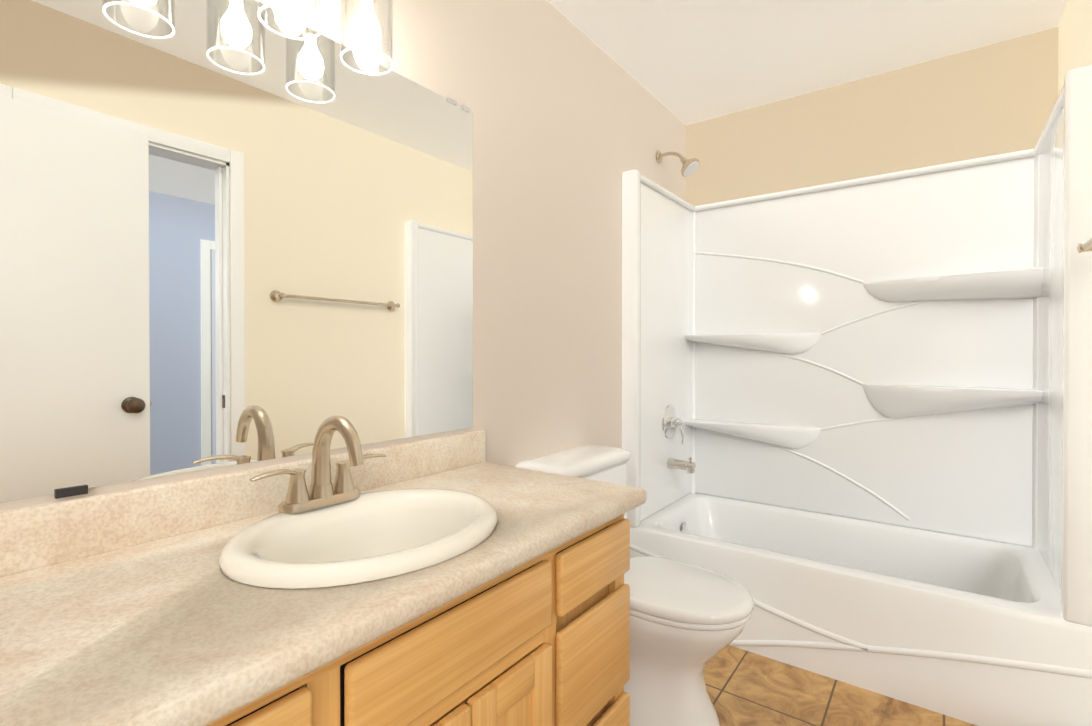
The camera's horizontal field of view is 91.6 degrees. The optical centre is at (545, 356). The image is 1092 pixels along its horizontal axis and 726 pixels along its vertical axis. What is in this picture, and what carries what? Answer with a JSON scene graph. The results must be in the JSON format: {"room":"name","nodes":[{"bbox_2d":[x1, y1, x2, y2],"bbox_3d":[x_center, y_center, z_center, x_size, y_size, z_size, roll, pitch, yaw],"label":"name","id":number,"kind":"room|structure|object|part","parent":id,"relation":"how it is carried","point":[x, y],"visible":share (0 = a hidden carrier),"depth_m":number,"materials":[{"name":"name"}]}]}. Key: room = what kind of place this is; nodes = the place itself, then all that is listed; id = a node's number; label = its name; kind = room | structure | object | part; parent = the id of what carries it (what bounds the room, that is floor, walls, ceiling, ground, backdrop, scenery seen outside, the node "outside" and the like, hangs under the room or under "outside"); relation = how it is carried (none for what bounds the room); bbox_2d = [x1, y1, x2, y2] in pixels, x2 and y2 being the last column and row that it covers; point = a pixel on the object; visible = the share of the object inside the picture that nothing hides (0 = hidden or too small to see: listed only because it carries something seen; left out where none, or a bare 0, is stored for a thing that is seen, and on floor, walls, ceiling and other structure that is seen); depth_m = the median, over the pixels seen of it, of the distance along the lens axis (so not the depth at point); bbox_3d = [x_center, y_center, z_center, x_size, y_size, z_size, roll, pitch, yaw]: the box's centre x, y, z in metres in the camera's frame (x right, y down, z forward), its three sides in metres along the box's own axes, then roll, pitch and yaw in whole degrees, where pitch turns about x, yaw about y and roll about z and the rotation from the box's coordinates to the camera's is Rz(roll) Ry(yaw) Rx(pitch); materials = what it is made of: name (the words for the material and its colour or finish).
{"room":"bathroom","nodes":[
{"label":"bathroom","id":0,"kind":"room"},
{"bbox_2d":[0,0,685,510],"bbox_3d":[-0.163,-0.077,1.817,0.120,2.440,3.236,0,0,37],"label":"wall","id":1,"kind":"structure","parent":0,"point":[572,122],"depth_m":1.89,"materials":[{"name":"beige paint"}]},
{"bbox_2d":[0,0,472,501],"bbox_3d":[-0.607,-0.260,1.101,0.010,0.973,1.290,0,0,37],"label":"mirror","id":2,"kind":"object","parent":1,"relation":"attached to","point":[234,232],"visible":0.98,"depth_m":1.04,"materials":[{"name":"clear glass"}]},
{"bbox_2d":[0,430,484,574],"bbox_3d":[-0.593,0.282,1.115,0.021,0.101,1.344,0,0,37],"label":"backsplash","id":3,"kind":"structure","parent":1,"relation":"attached to","point":[39,535],"depth_m":0.94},
{"bbox_2d":[258,0,392,75],"bbox_3d":[-0.529,-0.799,1.062,0.178,0.288,0.475,0,0,37],"label":"sconce","id":4,"kind":"object","parent":1,"relation":"attached to","point":[367,32],"visible":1,"depth_m":1.16,"materials":[{"name":"clear glass"}]},
{"bbox_3d":[-0.503,-0.747,1.043,0.112,0.181,0.112,0,0,37],"label":"lamp shade","id":5,"kind":"part","parent":4,"relation":"part of","materials":[{"name":"clear glass"}]},
{"bbox_3d":[-0.503,-0.742,1.043,0.060,0.102,0.060,0,0,37],"label":"bulb","id":6,"kind":"part","parent":4,"relation":"part of","materials":[{"name":"beige glass"}]},
{"bbox_3d":[-0.399,-0.748,1.183,0.112,0.181,0.112,0,0,37],"label":"lamp shade","id":7,"kind":"part","parent":4,"relation":"part of","materials":[{"name":"clear glass"}]},
{"bbox_3d":[-0.399,-0.743,1.183,0.060,0.102,0.060,0,0,37],"label":"bulb","id":8,"kind":"part","parent":4,"relation":"part of","materials":[{"name":"beige glass"}]},
{"bbox_2d":[547,0,1067,124],"bbox_3d":[0.497,-1.323,1.319,1.764,0.060,3.236,0,0,37],"label":"ceiling","id":9,"kind":"structure","parent":0,"point":[687,62],"depth_m":2.17,"materials":[{"name":"white paint"}]},
{"bbox_2d":[704,645,976,725],"bbox_3d":[0.497,1.177,1.336,1.764,0.060,3.236,0,0,37],"label":"floor","id":10,"kind":"structure","parent":0,"point":[745,688],"depth_m":1.77,"materials":[{"name":"tile"}]},
{"bbox_2d":[232,519,629,725],"bbox_3d":[-0.395,0.760,0.951,0.539,0.780,1.311,0,0,37],"label":"bathroom vanity","id":11,"kind":"object","parent":10,"relation":"on","point":[549,645],"depth_m":0.96,"materials":[{"name":"brown wood"}]},
{"bbox_3d":[-0.430,0.470,0.466,0.019,0.129,0.469,0,0,37],"label":"drawer","id":12,"kind":"part","parent":11,"relation":"part of","materials":[{"name":"brown wood"}]},
{"bbox_2d":[0,459,646,725],"bbox_3d":[-0.372,0.367,0.954,0.568,0.075,1.348,0,0,37],"label":"countertop","id":13,"kind":"structure","parent":11,"relation":"on","point":[141,634],"depth_m":0.67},
{"bbox_2d":[240,415,387,514],"bbox_3d":[-0.421,0.211,1.066,0.163,0.188,0.294,0,0,37],"label":"faucet","id":14,"kind":"object","parent":13,"relation":"on","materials":[{"name":"silver metal"}]},
{"bbox_2d":[168,475,547,622],"bbox_3d":[-0.321,0.392,0.994,0.420,0.179,0.508,0,0,37],"label":"sink","id":15,"kind":"object","parent":13,"relation":"in","point":[308,562],"depth_m":0.99,"materials":[{"name":"white ceramic"}]},
{"bbox_3d":[-0.146,0.549,0.883,0.019,0.042,0.444,0,0,37],"label":"rail","id":16,"kind":"part","parent":11,"relation":"part of","materials":[{"name":"brown wood"}]},
{"bbox_3d":[-0.060,0.598,0.966,0.019,0.058,0.108,0,0,37],"label":"door rail","id":17,"kind":"part","parent":11,"relation":"part of","materials":[{"name":"brown wood"}]},
{"bbox_3d":[-0.063,0.807,0.970,0.010,0.363,0.110,0,0,37],"label":"door panel","id":18,"kind":"part","parent":11,"relation":"part of","materials":[{"name":"brown wood"}]},
{"bbox_3d":[0.114,0.683,1.201,0.019,0.240,0.299,0,0,37],"label":"drawer","id":19,"kind":"part","parent":11,"relation":"part of","materials":[{"name":"brown wood"}]},
{"bbox_3d":[0.114,0.465,1.199,0.019,0.129,0.299,0,0,37],"label":"drawer","id":20,"kind":"part","parent":11,"relation":"part of","materials":[{"name":"brown wood"}]},
{"bbox_3d":[0.114,0.938,1.203,0.019,0.210,0.299,0,0,37],"label":"drawer","id":21,"kind":"part","parent":11,"relation":"part of","materials":[{"name":"brown wood"}]},
{"bbox_2d":[515,445,753,725],"bbox_3d":[0.312,0.747,1.760,0.715,0.794,0.476,0,0,37],"label":"toilet","id":22,"kind":"object","parent":10,"relation":"on","point":[688,621],"visible":0.48,"depth_m":1.60,"materials":[{"name":"white ceramic"}]},
{"bbox_3d":[0.110,0.373,1.907,0.212,0.049,0.476,0,0,37],"label":"tank lid","id":23,"kind":"part","parent":22,"relation":"part of","materials":[{"name":"white ceramic"}]},
{"bbox_3d":[0.109,0.583,1.909,0.186,0.370,0.450,0,0,37],"label":"tank","id":24,"kind":"part","parent":22,"relation":"part of","materials":[{"name":"white ceramic"}]},
{"bbox_3d":[0.385,0.956,1.707,0.500,0.377,0.362,0,0,37],"label":"bowl","id":25,"kind":"part","parent":22,"relation":"part of","materials":[{"name":"white ceramic"}]},
{"bbox_3d":[0.412,0.732,1.686,0.467,0.032,0.372,0,0,37],"label":"lid","id":26,"kind":"part","parent":22,"relation":"part of","materials":[{"name":"white ceramic"}]},
{"bbox_3d":[0.411,0.758,1.686,0.460,0.018,0.366,0,0,37],"label":"seat","id":27,"kind":"part","parent":22,"relation":"part of","materials":[{"name":"white ceramic"}]},
{"bbox_2d":[621,65,1091,725],"bbox_3d":[1.169,0.048,2.236,1.519,2.185,0.771,0,0,37],"label":"tub","id":28,"kind":"object","parent":10,"relation":"on","point":[857,427],"visible":0.98,"depth_m":2.28,"materials":[{"name":"white plastic"}]},
{"bbox_3d":[0.599,-0.038,2.694,0.055,1.588,0.714,0,0,37],"label":"panel","id":29,"kind":"part","parent":28,"relation":"part of","materials":[{"name":"white plastic"}]},
{"bbox_3d":[0.630,0.327,2.679,0.016,0.170,0.170,0,0,37],"label":"valve plate","id":30,"kind":"part","parent":28,"relation":"part of","materials":[{"name":"silver metal"}]},
{"bbox_3d":[0.629,-0.999,2.658,0.138,0.064,0.017,0,0,37],"label":"shower arm","id":31,"kind":"part","parent":28,"relation":"part of"},
{"bbox_3d":[0.671,0.379,2.652,0.037,0.110,0.030,0,0,37],"label":"valve lever","id":32,"kind":"part","parent":28,"relation":"part of","materials":[{"name":"silver metal"}]},
{"bbox_3d":[0.676,0.537,2.646,0.132,0.054,0.054,0,0,37],"label":"spout","id":33,"kind":"part","parent":28,"relation":"part of","materials":[{"name":"silver metal"}]},
{"bbox_2d":[684,419,821,448],"bbox_3d":[1.036,0.400,2.703,0.644,0.115,0.135,0,0,37],"label":"shelf","id":34,"kind":"object","parent":28,"relation":"attached to","point":[738,433],"depth_m":2.69,"materials":[{"name":"white plastic"}]},
{"bbox_2d":[684,333,821,354],"bbox_3d":[1.036,-0.065,2.699,0.644,0.107,0.135,0,0,37],"label":"shelf","id":35,"kind":"object","parent":28,"relation":"attached to","point":[694,343],"depth_m":2.68,"materials":[{"name":"white plastic"}]},
{"bbox_3d":[1.389,-0.036,2.531,1.428,1.586,0.034,0,0,37],"label":"panel","id":36,"kind":"part","parent":28,"relation":"part of","materials":[{"name":"white plastic"}]},
{"bbox_2d":[863,384,1041,418],"bbox_3d":[1.671,0.203,2.230,0.598,0.155,0.135,0,0,37],"label":"shelf","id":37,"kind":"object","parent":28,"relation":"attached to","point":[880,401],"depth_m":2.21,"materials":[{"name":"white plastic"}]},
{"bbox_2d":[863,267,1042,301],"bbox_3d":[1.671,-0.287,2.227,0.598,0.105,0.135,0,0,37],"label":"shelf","id":38,"kind":"object","parent":28,"relation":"attached to","point":[1014,284],"depth_m":2.18,"materials":[{"name":"white plastic"}]},
{"bbox_3d":[1.774,-0.032,1.823,0.055,1.588,0.714,0,0,37],"label":"panel","id":39,"kind":"part","parent":28,"relation":"part of","materials":[{"name":"white plastic"}]},
{"bbox_2d":[1077,238,1091,252],"bbox_3d":[1.262,-0.292,1.141,0.070,0.060,0.750,0,0,37],"label":"towel rail","id":40,"kind":"object","parent":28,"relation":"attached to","point":[1085,247],"visible":1,"depth_m":1.41,"materials":[{"name":"beige metal"}]},
{"bbox_2d":[686,27,1057,205],"bbox_3d":[1.431,-0.082,2.588,1.524,2.440,0.100,0,0,37],"label":"wall","id":41,"kind":"structure","parent":0,"point":[993,99],"depth_m":2.42,"materials":[{"name":"beige paint"}]},
{"bbox_2d":[1058,0,1091,94],"bbox_3d":[1.566,-0.074,1.389,0.120,2.440,1.865,0,0,37],"label":"wall","id":42,"kind":"structure","parent":0,"point":[1075,38],"depth_m":1.83,"materials":[{"name":"paint"}]}
]}

